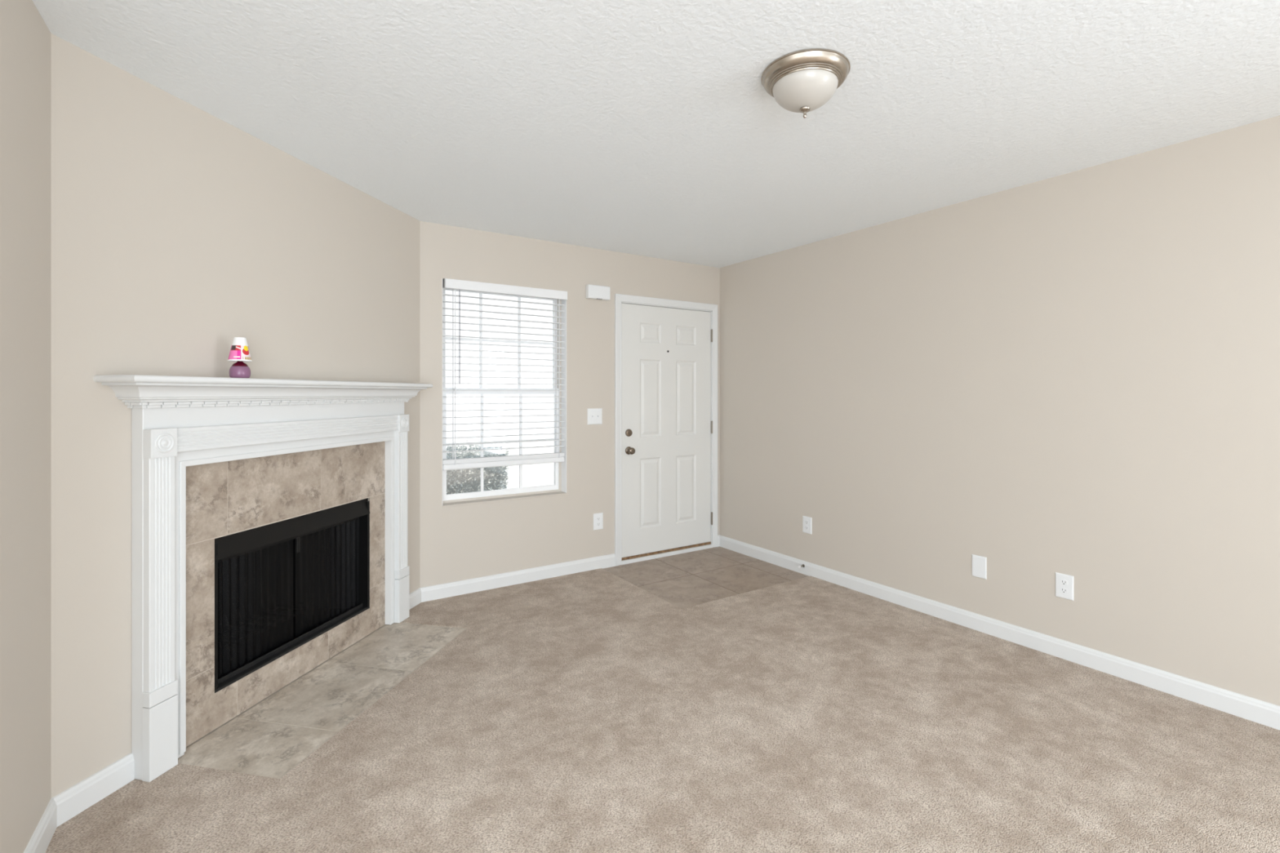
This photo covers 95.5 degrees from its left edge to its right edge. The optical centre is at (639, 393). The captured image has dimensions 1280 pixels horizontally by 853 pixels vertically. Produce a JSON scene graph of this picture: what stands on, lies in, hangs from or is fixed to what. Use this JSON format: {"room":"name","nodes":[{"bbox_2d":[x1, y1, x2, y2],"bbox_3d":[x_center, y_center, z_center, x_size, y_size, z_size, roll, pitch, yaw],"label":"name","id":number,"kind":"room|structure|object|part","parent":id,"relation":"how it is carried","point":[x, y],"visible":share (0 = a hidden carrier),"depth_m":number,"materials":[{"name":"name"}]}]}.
{"room":"living room","nodes":[
{"label":"living room","id":0,"kind":"room"},
{"bbox_2d":[0,0,51,852],"bbox_3d":[-1.609,0.138,1.355,0.140,2.490,0.972,0,0,-33],"label":"wall","id":1,"kind":"structure","parent":0,"point":[25,37],"depth_m":1.58,"materials":[{"name":"beige paint"}]},
{"bbox_2d":[23,798,57,852],"bbox_3d":[-1.540,1.293,1.389,0.014,0.100,0.952,0,0,-33],"label":"baseboard","id":2,"kind":"structure","parent":1,"relation":"attached to","point":[43,833],"depth_m":1.70,"materials":[{"name":"white wood"}]},
{"bbox_2d":[51,33,419,798],"bbox_3d":[-1.657,0.138,2.761,0.100,2.490,2.177,0,0,12],"label":"wall","id":3,"kind":"structure","parent":0,"point":[179,233],"depth_m":2.07,"materials":[{"name":"beige paint"}]},
{"bbox_2d":[52,752,134,826],"bbox_3d":[-1.777,1.293,1.895,0.014,0.100,0.232,0,0,12],"label":"baseboard","id":4,"kind":"structure","parent":3,"relation":"attached to","point":[76,799],"depth_m":1.89,"materials":[{"name":"white wood"}]},
{"bbox_2d":[409,587,421,608],"bbox_3d":[-1.426,1.293,3.601,0.014,0.100,0.239,0,0,12],"label":"baseboard","id":5,"kind":"structure","parent":3,"relation":"attached to","point":[415,596],"depth_m":3.65,"materials":[{"name":"white wood"}]},
{"bbox_2d":[419,221,719,587],"bbox_3d":[-0.460,0.138,4.429,2.966,2.490,0.140,0,0,-33],"label":"wall","id":6,"kind":"structure","parent":0,"point":[458,543],"depth_m":4.19,"materials":[{"name":"beige paint"}]},
{"bbox_2d":[442,288,566,506],"bbox_3d":[-0.955,-0.006,4.100,0.899,1.497,0.144,0,0,-33],"label":"window","id":7,"kind":"structure","parent":6,"relation":"in","point":[559,487],"depth_m":4.17,"materials":[{"name":"white"}]},
{"bbox_3d":[-0.985,-0.366,4.146,0.858,0.738,0.022,0,0,-33],"label":"sash","id":8,"kind":"part","parent":7,"relation":"part of","materials":[{"name":"white plastic"}]},
{"bbox_3d":[-0.972,0.338,4.126,0.858,0.756,0.022,0,0,-33],"label":"sash","id":9,"kind":"part","parent":7,"relation":"part of","materials":[{"name":"white plastic"}]},
{"bbox_3d":[-0.940,0.737,4.079,0.896,0.010,0.092,0,0,-33],"label":"sill","id":10,"kind":"part","parent":7,"relation":"part of","materials":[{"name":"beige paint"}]},
{"bbox_2d":[442,278,567,470],"bbox_3d":[-0.927,-0.124,4.068,0.892,1.260,0.076,0,0,-33],"label":"window blind","id":11,"kind":"object","parent":7,"relation":"attached to","point":[452,464],"visible":0.88,"depth_m":4.05,"materials":[{"name":"white plastic"}]},
{"bbox_3d":[-1.240,-0.112,3.873,0.007,1.190,0.056,0,0,-33],"label":"ladder cord","id":12,"kind":"part","parent":11,"relation":"part of","materials":[{"name":"white fabric"}]},
{"bbox_3d":[-0.936,-0.726,4.069,0.870,0.049,0.052,0,0,-33],"label":"head rail","id":13,"kind":"part","parent":11,"relation":"part of","materials":[{"name":"white plastic"}]},
{"bbox_3d":[-0.938,0.485,4.072,0.878,0.040,0.058,0,0,-33],"label":"rail","id":14,"kind":"part","parent":11,"relation":"part of","materials":[{"name":"white plastic"}]},
{"bbox_3d":[-0.609,-0.112,4.288,0.007,1.190,0.056,0,0,-33],"label":"ladder cord","id":15,"kind":"part","parent":11,"relation":"part of","materials":[{"name":"white fabric"}]},
{"bbox_2d":[420,553,615,602],"bbox_3d":[-0.800,1.293,4.112,1.450,0.100,0.014,0,0,-33],"label":"baseboard","id":16,"kind":"structure","parent":6,"relation":"attached to","point":[503,580],"depth_m":4.05,"materials":[{"name":"white wood"}]},
{"bbox_2d":[587,408,602,424],"bbox_3d":[-0.340,0.173,4.414,0.126,0.122,0.016,0,0,-33],"label":"light switch","id":17,"kind":"object","parent":6,"relation":"attached to","point":[594,415],"visible":1,"depth_m":4.42,"materials":[{"name":"white plastic"}]},
{"bbox_2d":[586,284,610,300],"bbox_3d":[-0.318,-0.767,4.410,0.192,0.103,0.046,0,0,-33],"label":"door chime","id":18,"kind":"object","parent":6,"relation":"attached to","point":[593,291],"visible":1,"depth_m":4.39,"materials":[{"name":"white plastic"}]},
{"bbox_2d":[593,512,603,530],"bbox_3d":[-0.318,0.975,4.433,0.083,0.125,0.009,0,0,-33],"label":"wall outlet","id":19,"kind":"object","parent":6,"relation":"attached to","point":[597,517],"visible":1,"depth_m":4.43,"materials":[{"name":"white plastic"}]},
{"bbox_2d":[614,293,717,566],"bbox_3d":[0.215,0.283,4.837,1.040,2.120,0.200,0,0,-33],"label":"door","id":20,"kind":"structure","parent":6,"relation":"in","point":[666,350],"depth_m":4.78,"materials":[{"name":"white wood"}]},
{"bbox_3d":[-0.073,0.449,4.566,0.063,0.063,0.064,0,0,-33],"label":"knob","id":21,"kind":"part","parent":20,"relation":"part of","materials":[{"name":"brown metal"}]},
{"bbox_2d":[32,0,1279,267],"bbox_3d":[-0.297,-1.167,0.261,7.280,0.120,7.280,0,0,-33],"label":"ceiling","id":22,"kind":"structure","parent":0,"point":[651,128],"depth_m":2.18,"materials":[{"name":"white paint"}]},
{"bbox_2d":[760,48,850,118],"bbox_3d":[0.569,-1.030,2.005,0.295,0.154,0.295,0,0,-33],"label":"ceiling light","id":23,"kind":"object","parent":22,"relation":"attached to","point":[803,81],"visible":1,"depth_m":1.93,"materials":[{"name":"white glass"}]},
{"bbox_3d":[0.569,-1.023,2.005,0.218,0.079,0.218,0,0,-33],"label":"lamp shade","id":24,"kind":"part","parent":23,"relation":"part of","materials":[{"name":"white glass"}]},
{"bbox_2d":[44,546,1279,852],"bbox_3d":[-0.333,1.359,0.315,7.000,0.052,7.130,0,0,-33],"label":"floor","id":25,"kind":"structure","parent":0,"point":[591,711],"depth_m":2.18,"materials":[{"name":"beige carpet"}]},
{"bbox_2d":[93,374,466,782],"bbox_3d":[-1.611,0.662,2.748,1.015,1.447,1.739,0,0,12],"label":"fireplace","id":26,"kind":"object","parent":25,"relation":"on","point":[264,511],"visible":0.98,"depth_m":2.48,"materials":[{"name":"white wood"}]},
{"bbox_2d":[227,337,252,377],"bbox_3d":[-1.595,-0.143,2.317,0.081,0.163,0.081,0,0,34],"label":"table lamp","id":27,"kind":"object","parent":26,"relation":"on","point":[239,353],"visible":1,"depth_m":2.29,"materials":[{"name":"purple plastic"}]},
{"bbox_2d":[228,366,250,377],"bbox_3d":[-1.595,-0.085,2.317,0.072,0.047,0.072,0,0,34],"label":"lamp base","id":28,"kind":"object","parent":27,"relation":"on","point":[234,371],"depth_m":2.29,"materials":[{"name":"pink ceramic"}]},
{"bbox_2d":[217,539,293,678],"bbox_3d":[-1.701,0.930,2.554,0.028,0.493,0.447,0,0,12],"label":"curtain","id":29,"kind":"object","parent":26,"relation":"hanging from","point":[270,653],"depth_m":2.56,"materials":[{"name":"black metal"}]},
{"bbox_2d":[93,374,432,387],"bbox_3d":[-1.527,-0.049,2.730,0.167,0.026,1.739,0,0,12],"label":"mantel shelf","id":30,"kind":"object","parent":26,"relation":"attached to","point":[110,380],"depth_m":2.18,"materials":[{"name":"white wood"}]},
{"bbox_3d":[-1.540,-0.003,2.733,0.142,0.066,1.689,0,0,12],"label":"crown moulding","id":31,"kind":"part","parent":26,"relation":"part of","materials":[{"name":"white wood"}]},
{"bbox_3d":[-1.630,0.893,2.771,0.070,0.594,0.938,0,0,12],"label":"frame","id":32,"kind":"part","parent":26,"relation":"part of","materials":[{"name":"black metal"}]},
{"bbox_2d":[214,498,369,561],"bbox_3d":[-1.621,0.621,2.770,0.060,0.089,0.936,0,0,12],"label":"hood","id":33,"kind":"object","parent":26,"relation":"attached to","point":[231,543],"depth_m":2.66,"materials":[{"name":"black metal"}]},
{"bbox_3d":[-1.634,0.723,2.774,0.007,0.070,0.015,0,0,12],"label":"curtain pull","id":34,"kind":"part","parent":26,"relation":"part of","materials":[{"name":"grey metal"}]},
{"bbox_2d":[295,518,359,638],"bbox_3d":[-1.609,0.930,3.002,0.025,0.493,0.443,0,0,12],"label":"curtain","id":35,"kind":"object","parent":26,"relation":"hanging from","point":[354,597],"depth_m":3.00,"materials":[{"name":"black metal"}]},
{"bbox_2d":[720,115,1279,706],"bbox_3d":[2.723,0.138,2.166,0.140,2.490,7.140,0,0,-33],"label":"wall","id":36,"kind":"structure","parent":0,"point":[1076,374],"depth_m":2.99,"materials":[{"name":"beige paint"}]},
{"bbox_2d":[802,515,812,534],"bbox_3d":[1.234,0.970,4.292,0.009,0.122,0.083,0,0,-33],"label":"wall outlet","id":37,"kind":"object","parent":36,"relation":"attached to","point":[806,521],"visible":1,"depth_m":4.29,"materials":[{"name":"white plastic"}]},
{"bbox_2d":[971,554,986,579],"bbox_3d":[1.908,0.974,3.270,0.008,0.122,0.079,0,0,-33],"label":"blank wall plate","id":38,"kind":"object","parent":36,"relation":"attached to","point":[979,563],"visible":1,"depth_m":3.27,"materials":[{"name":"white plastic"}]},
{"bbox_2d":[719,535,1279,730],"bbox_3d":[2.620,1.293,2.182,0.014,0.100,7.000,0,0,-33],"label":"baseboard","id":39,"kind":"structure","parent":36,"relation":"attached to","point":[1258,711],"depth_m":2.97,"materials":[{"name":"white wood"}]},
{"bbox_2d":[1055,572,1073,600],"bbox_3d":[2.135,0.970,2.924,0.009,0.122,0.079,0,0,-33],"label":"wall outlet","id":40,"kind":"object","parent":36,"relation":"attached to","point":[1064,583],"visible":1,"depth_m":2.92,"materials":[{"name":"white plastic"}]},
{"bbox_2d":[1060,587,1067,593],"bbox_3d":[2.133,0.991,2.922,0.003,0.029,0.033,0,0,-33],"label":"receptacle","id":41,"kind":"object","parent":40,"relation":"attached to","point":[1063,590],"depth_m":2.92,"materials":[{"name":"white plastic"}]},
{"bbox_2d":[1060,579,1067,585],"bbox_3d":[2.133,0.950,2.922,0.003,0.029,0.033,0,0,-33],"label":"receptacle","id":42,"kind":"object","parent":40,"relation":"attached to","point":[1063,582],"depth_m":2.92,"materials":[{"name":"white plastic"}]},
{"label":"outside","id":43,"kind":"structure","parent":0,"visible":0},
{"bbox_2d":[446,436,554,488],"bbox_3d":[-4.024,1.518,10.463,16.000,0.130,13.860,0,0,-33],"label":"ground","id":44,"kind":"structure","parent":43,"point":[537,474],"depth_m":11.47,"materials":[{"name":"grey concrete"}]},
{"bbox_2d":[446,439,509,494],"bbox_3d":[-2.293,0.948,5.071,2.216,1.016,0.736,0,0,-33],"label":"hedge","id":45,"kind":"object","parent":44,"relation":"on","point":[468,480],"visible":0.13,"depth_m":5.29,"materials":[{"name":"grey"}]}
]}

